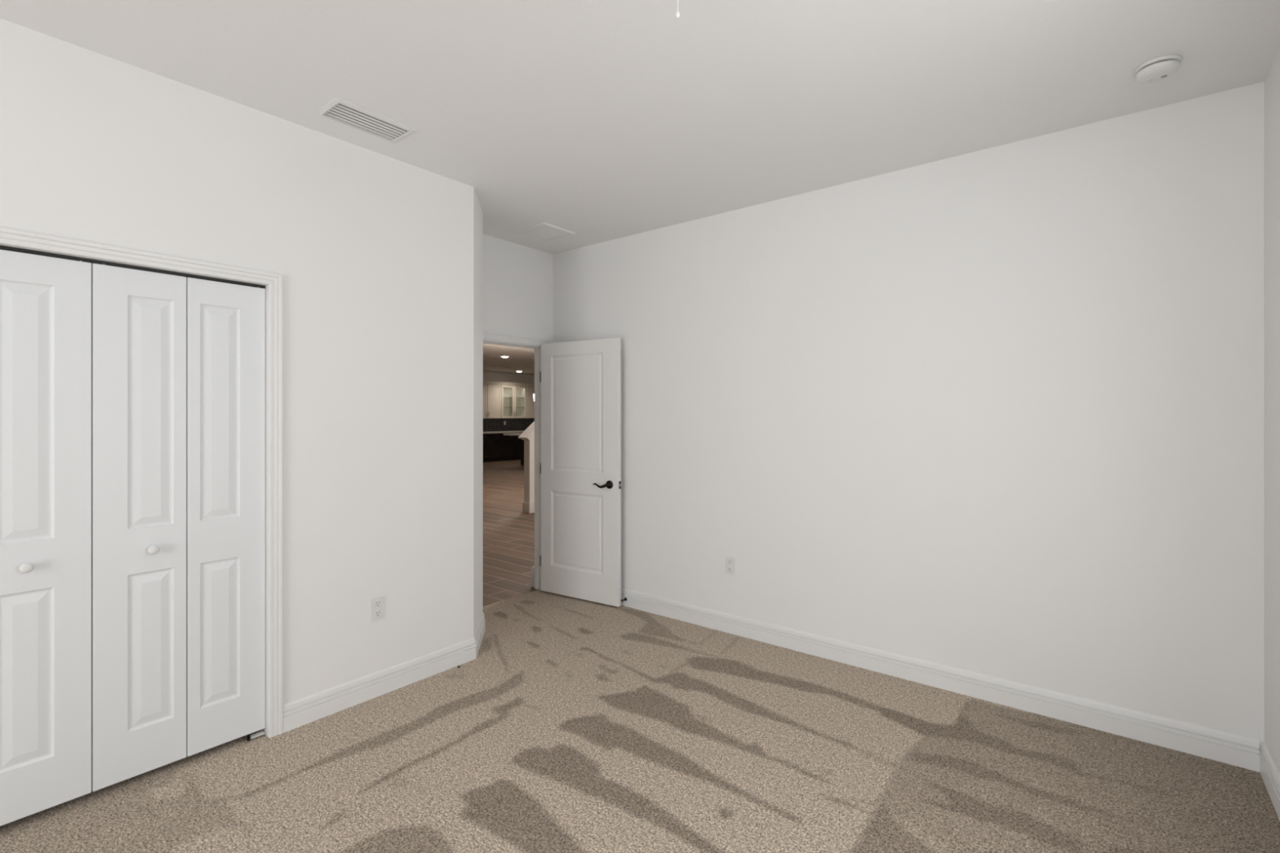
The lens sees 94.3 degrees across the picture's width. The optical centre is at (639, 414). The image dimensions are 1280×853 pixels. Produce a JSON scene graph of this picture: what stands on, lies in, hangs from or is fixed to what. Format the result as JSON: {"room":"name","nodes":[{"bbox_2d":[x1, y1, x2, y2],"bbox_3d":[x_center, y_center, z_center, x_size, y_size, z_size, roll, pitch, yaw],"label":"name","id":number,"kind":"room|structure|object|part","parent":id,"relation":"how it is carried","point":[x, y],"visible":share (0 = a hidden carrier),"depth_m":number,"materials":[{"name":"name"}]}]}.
{"room":"empty bedroom","nodes":[
{"label":"empty bedroom","id":0,"kind":"room"},
{"bbox_2d":[0,18,466,704],"bbox_3d":[-2.793,0.050,1.404,0.100,2.840,5.520,0,0,38],"label":"wall","id":1,"kind":"structure","parent":0,"point":[368,246],"depth_m":2.88,"materials":[{"name":"white paint"}]},
{"bbox_2d":[0,244,265,288],"bbox_3d":[-2.095,-0.586,2.267,0.026,0.011,1.182,0,0,38],"label":"closet track","id":2,"kind":"object","parent":1,"relation":"attached to","point":[2,247],"visible":1,"depth_m":2.33,"materials":[{"name":"black"}]},
{"bbox_2d":[0,249,91,826],"bbox_3d":[-2.265,0.420,2.024,0.068,2.031,0.588,0,0,38],"label":"door","id":3,"kind":"structure","parent":2,"relation":"hanging from","point":[46,301],"depth_m":2.16,"materials":[{"name":"white wood"}]},
{"bbox_3d":[-2.178,0.543,2.107,0.036,0.037,0.037,0,0,38],"label":"knob","id":4,"kind":"part","parent":3,"relation":"part of","materials":[{"name":"white plastic"}]},
{"bbox_2d":[91,262,265,791],"bbox_3d":[-1.897,0.438,2.487,0.068,2.065,0.588,0,0,38],"label":"door","id":5,"kind":"structure","parent":2,"relation":"hanging from","point":[178,362],"depth_m":2.46,"materials":[{"name":"white wood"}]},
{"bbox_3d":[-1.956,0.543,2.386,0.036,0.037,0.037,0,0,38],"label":"knob","id":6,"kind":"part","parent":5,"relation":"part of","materials":[{"name":"white plastic"}]},
{"bbox_2d":[0,226,283,737],"bbox_3d":[-2.056,0.411,2.236,0.018,2.117,1.298,0,0,38],"label":"trim","id":7,"kind":"structure","parent":1,"relation":"attached to","point":[8,236],"depth_m":2.71,"materials":[{"name":"white wood"}]},
{"bbox_2d":[259,284,268,737],"bbox_3d":[-2.103,0.440,2.272,0.100,2.061,1.186,0,0,38],"label":"trim","id":8,"kind":"structure","parent":1,"relation":"attached to","point":[265,730],"depth_m":2.72,"materials":[{"name":"white wood"}]},
{"bbox_2d":[370,595,384,621],"bbox_3d":[-1.372,1.014,3.105,0.006,0.116,0.072,0,0,38],"label":"wall outlet","id":9,"kind":"object","parent":1,"relation":"attached to","point":[377,604],"visible":1,"depth_m":3.10,"materials":[{"name":"white plastic"}]},
{"bbox_2d":[374,608,380,617],"bbox_3d":[-1.372,1.040,3.104,0.004,0.036,0.029,0,0,38],"label":"receptacle","id":10,"kind":"object","parent":9,"relation":"attached to","point":[377,611],"depth_m":3.10,"materials":[{"name":"grey plastic"}]},
{"bbox_2d":[374,599,380,607],"bbox_3d":[-1.372,0.989,3.104,0.004,0.036,0.029,0,0,38],"label":"receptacle","id":11,"kind":"object","parent":9,"relation":"attached to","point":[377,602],"depth_m":3.10,"materials":[{"name":"grey plastic"}]},
{"bbox_2d":[283,612,484,733],"bbox_3d":[-1.264,1.407,3.462,0.503,0.125,1.565,0,0,11],"label":"baseboard","id":12,"kind":"structure","parent":1,"relation":"attached to","point":[298,713],"depth_m":3.10,"materials":[{"name":"white wood"}]},
{"bbox_2d":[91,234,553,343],"bbox_3d":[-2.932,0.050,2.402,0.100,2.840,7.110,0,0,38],"label":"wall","id":13,"kind":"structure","parent":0,"point":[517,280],"depth_m":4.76,"materials":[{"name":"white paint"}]},
{"bbox_2d":[482,330,549,590],"bbox_3d":[-1.109,0.417,4.682,0.120,2.107,0.951,0,0,38],"label":"trim","id":14,"kind":"structure","parent":13,"relation":"attached to","point":[488,337],"depth_m":4.99,"materials":[{"name":"white wood"}]},
{"bbox_2d":[540,337,621,606],"bbox_3d":[-0.488,0.436,4.700,0.800,2.037,0.117,0,0,33],"label":"door","id":15,"kind":"structure","parent":13,"relation":"in","point":[580,464],"depth_m":4.68,"materials":[{"name":"white wood"}]},
{"bbox_3d":[-0.307,0.543,4.526,0.134,0.037,0.021,0,0,33],"label":"lever","id":16,"kind":"part","parent":15,"relation":"part of","materials":[{"name":"black metal"}]},
{"bbox_3d":[-0.243,0.535,4.514,0.064,0.064,0.040,0,0,33],"label":"handle","id":17,"kind":"part","parent":15,"relation":"part of","materials":[{"name":"black metal"}]},
{"bbox_2d":[466,184,482,639],"bbox_3d":[-1.155,0.050,3.933,0.248,2.840,0.817,0,0,-28],"label":"wall","id":18,"kind":"structure","parent":0,"point":[473,210],"depth_m":3.57,"materials":[{"name":"white paint"}]},
{"bbox_2d":[482,371,534,431],"bbox_3d":[-6.726,0.050,16.847,0.100,2.840,16.000,0,0,38],"label":"wall","id":19,"kind":"structure","parent":0,"point":[486,376],"depth_m":19.71,"materials":[{"name":"white paint"}]},
{"bbox_2d":[482,383,501,418],"bbox_3d":[-4.907,-0.417,18.756,0.365,1.085,1.092,0,0,38],"label":"upper cabinet","id":20,"kind":"object","parent":19,"relation":"attached to","point":[491,393],"visible":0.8,"depth_m":18.80,"materials":[{"name":"beige wood"}]},
{"bbox_3d":[-4.972,-0.415,18.459,0.020,1.061,0.526,0,0,38],"label":"door","id":21,"kind":"part","parent":20,"relation":"part of","materials":[{"name":"beige wood"}]},
{"bbox_2d":[482,417,534,431],"bbox_3d":[-4.728,0.338,19.270,0.012,0.421,4.320,0,0,38],"label":"tile backsplash","id":22,"kind":"structure","parent":19,"relation":"attached to","point":[512,424],"depth_m":19.68,"materials":[{"name":"grey tile"}]},
{"bbox_2d":[501,384,526,418],"bbox_3d":[-4.239,-0.417,19.596,0.365,1.085,1.046,0,0,38],"label":"upper cabinet","id":23,"kind":"object","parent":19,"relation":"attached to","point":[513,397],"visible":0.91,"depth_m":19.73,"materials":[{"name":"white wood"}]},
{"bbox_3d":[-4.297,-0.415,19.307,0.020,1.061,0.503,0,0,38],"label":"door","id":24,"kind":"part","parent":23,"relation":"part of","materials":[{"name":"beige"}]},
{"bbox_3d":[-3.971,-0.415,19.717,0.020,1.061,0.503,0,0,38],"label":"door","id":25,"kind":"part","parent":23,"relation":"part of","materials":[{"name":"beige"}]},
{"bbox_2d":[526,386,534,417],"bbox_3d":[-3.577,-0.417,20.429,0.365,1.085,1.074,0,0,38],"label":"upper cabinet","id":26,"kind":"object","parent":19,"relation":"attached to","point":[530,389],"visible":0.19,"depth_m":20.05,"materials":[{"name":"beige wood"}]},
{"bbox_3d":[-5.591,-0.418,17.897,0.365,1.085,1.096,0,0,38],"label":"upper cabinet","id":27,"kind":"object","parent":19,"relation":"attached to","visible":0},
{"bbox_2d":[482,381,534,386],"bbox_3d":[-4.585,-1.003,19.156,0.372,0.084,4.320,0,0,38],"label":"crown molding","id":28,"kind":"structure","parent":27,"relation":"attached to","point":[483,382],"depth_m":19.26,"materials":[{"name":"beige wood"}]},
{"bbox_2d":[482,459,537,606],"bbox_3d":[-2.057,1.502,13.134,12.030,0.056,16.000,0,0,38],"label":"floor","id":29,"kind":"structure","parent":0,"point":[508,532],"depth_m":7.26,"materials":[{"name":"brown wood"}]},
{"bbox_2d":[482,433,502,462],"bbox_3d":[-4.862,1.032,18.587,0.624,0.881,0.996,0,0,38],"label":"base cabinet","id":30,"kind":"object","parent":29,"relation":"on","point":[492,443],"visible":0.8,"depth_m":18.50,"materials":[{"name":"black wood"}]},
{"bbox_3d":[-4.810,0.684,18.228,0.020,0.172,0.492,0,0,38],"label":"drawer","id":31,"kind":"part","parent":30,"relation":"part of","materials":[{"name":"black"}]},
{"bbox_3d":[-4.810,1.070,18.228,0.020,0.580,0.492,0,0,38],"label":"door","id":32,"kind":"part","parent":30,"relation":"part of","materials":[{"name":"black"}]},
{"bbox_3d":[-4.500,0.684,18.618,0.020,0.172,0.492,0,0,38],"label":"drawer","id":33,"kind":"part","parent":30,"relation":"part of","materials":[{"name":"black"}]},
{"bbox_3d":[-4.500,1.070,18.618,0.020,0.580,0.492,0,0,38],"label":"door","id":34,"kind":"part","parent":30,"relation":"part of","materials":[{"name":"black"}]},
{"bbox_2d":[502,432,522,461],"bbox_3d":[-4.240,1.032,19.370,0.624,0.881,0.996,0,0,38],"label":"base cabinet","id":35,"kind":"object","parent":29,"relation":"on","point":[511,444],"visible":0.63,"depth_m":19.09,"materials":[{"name":"black wood"}]},
{"bbox_3d":[-4.188,0.684,19.011,0.020,0.172,0.492,0,0,38],"label":"drawer","id":36,"kind":"part","parent":35,"relation":"part of","materials":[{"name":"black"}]},
{"bbox_3d":[-4.188,1.070,19.011,0.020,0.580,0.492,0,0,38],"label":"door","id":37,"kind":"part","parent":35,"relation":"part of","materials":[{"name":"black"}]},
{"bbox_3d":[-3.878,1.070,19.400,0.020,0.580,0.492,0,0,38],"label":"door","id":38,"kind":"part","parent":35,"relation":"part of","materials":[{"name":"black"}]},
{"bbox_2d":[503,433,524,465],"bbox_3d":[-2.834,1.010,17.764,0.650,0.925,2.620,0,0,38],"label":"kitchen island","id":39,"kind":"object","parent":29,"relation":"on","point":[513,434],"visible":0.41,"depth_m":17.28,"materials":[{"name":"black"}]},
{"bbox_3d":[-5.498,1.032,17.787,0.624,0.881,1.040,0,0,38],"label":"base cabinet","id":40,"kind":"object","parent":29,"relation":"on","visible":0},
{"bbox_2d":[482,431,524,433],"bbox_3d":[-4.481,0.570,19.074,0.617,0.040,4.320,0,0,38],"label":"countertop","id":41,"kind":"structure","parent":40,"relation":"on","point":[496,432],"depth_m":18.85,"materials":[{"name":"white stone"}]},
{"bbox_2d":[524,435,534,502],"bbox_3d":[-1.049,0.120,9.723,0.125,2.708,2.086,0,0,38],"label":"wall","id":42,"kind":"structure","parent":0,"point":[529,445],"depth_m":8.90,"materials":[{"name":"white paint"}]},
{"bbox_2d":[518,421,534,439],"bbox_3d":[-1.078,-0.458,9.694,0.205,1.642,2.166,0,0,38],"label":"trim","id":43,"kind":"structure","parent":42,"relation":"attached to","point":[530,430],"depth_m":8.91,"materials":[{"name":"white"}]},
{"bbox_2d":[522,502,534,513],"bbox_3d":[-1.085,1.397,9.677,0.157,0.154,2.002,0,0,38],"label":"baseboard","id":44,"kind":"structure","parent":42,"relation":"attached to","point":[529,508],"depth_m":8.89,"materials":[{"name":"white wood"}]},
{"bbox_2d":[0,589,1279,852],"bbox_3d":[-1.249,1.470,1.064,4.260,0.001,6.910,0,0,38],"label":"floor","id":45,"kind":"structure","parent":0,"point":[575,725],"depth_m":2.43,"materials":[{"name":"carpet"}]},
{"bbox_2d":[0,0,1279,374],"bbox_3d":[-1.720,-1.420,10.056,16.390,0.100,20.600,0,0,38],"label":"ceiling","id":46,"kind":"structure","parent":0,"point":[597,121],"depth_m":2.41,"materials":[{"name":"white paint"}]},
{"bbox_2d":[316,97,417,143],"bbox_3d":[-1.274,-1.415,2.776,0.214,0.112,0.380,0,0,38],"label":"ceiling vent","id":47,"kind":"object","parent":46,"relation":"in","point":[397,129],"visible":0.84,"depth_m":2.77,"materials":[{"name":"white metal"}]},
{"bbox_2d":[516,222,575,241],"bbox_3d":[-0.711,-1.366,4.463,0.325,0.008,0.315,0,0,38],"label":"ceiling panel","id":48,"kind":"object","parent":46,"relation":"attached to","point":[544,232],"visible":1,"depth_m":4.44,"materials":[{"name":"white paint"}]},
{"bbox_2d":[675,0,679,17],"bbox_3d":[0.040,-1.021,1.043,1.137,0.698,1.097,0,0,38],"label":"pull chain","id":49,"kind":"object","parent":46,"relation":"hanging from","point":[677,14],"visible":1,"depth_m":1.00,"materials":[{"name":"white"}]},
{"bbox_2d":[1133,54,1182,83],"bbox_3d":[2.030,-1.347,2.328,0.142,0.047,0.142,0,0,38],"label":"smoke detector","id":50,"kind":"object","parent":46,"relation":"attached to","point":[1160,68],"visible":1,"depth_m":2.30,"materials":[{"name":"white plastic"}]},
{"bbox_2d":[553,81,1264,749],"bbox_3d":[0.983,0.050,3.767,4.330,2.840,0.100,0,0,38],"label":"wall","id":51,"kind":"structure","parent":0,"point":[998,411],"depth_m":3.07,"materials":[{"name":"white paint"}]},
{"bbox_2d":[724,556,734,575],"bbox_3d":[0.606,1.019,3.998,0.072,0.116,0.006,0,0,38],"label":"wall outlet","id":52,"kind":"object","parent":51,"relation":"attached to","point":[729,562],"visible":1,"depth_m":4.00,"materials":[{"name":"white plastic"}]},
{"bbox_2d":[621,588,1259,772],"bbox_3d":[0.902,1.407,3.757,4.215,0.125,0.015,0,0,38],"label":"baseboard","id":53,"kind":"structure","parent":51,"relation":"attached to","point":[1227,748],"depth_m":3.05,"materials":[{"name":"white wood"}]},
{"bbox_2d":[1264,48,1279,774],"bbox_3d":[0.426,0.050,-0.332,0.100,2.840,7.010,0,0,38],"label":"wall","id":54,"kind":"structure","parent":0,"point":[1272,82],"depth_m":2.32,"materials":[{"name":"white paint"}]},
{"bbox_2d":[1259,741,1279,820],"bbox_3d":[0.412,1.407,-0.257,0.015,0.125,6.910,0,0,38],"label":"baseboard","id":55,"kind":"structure","parent":54,"relation":"attached to","point":[1270,775],"depth_m":2.29,"materials":[{"name":"white wood"}]},
{"bbox_3d":[3.447,0.050,10.425,0.100,2.840,13.390,0,0,38],"label":"wall","id":56,"kind":"structure","parent":0,"visible":0},
{"bbox_2d":[531,565,534,587],"bbox_3d":[-0.536,1.388,5.537,0.052,0.172,1.200,0,0,38],"label":"baseboard","id":57,"kind":"structure","parent":56,"relation":"attached to","point":[533,567],"depth_m":5.07,"materials":[{"name":"white wood"}]}
]}

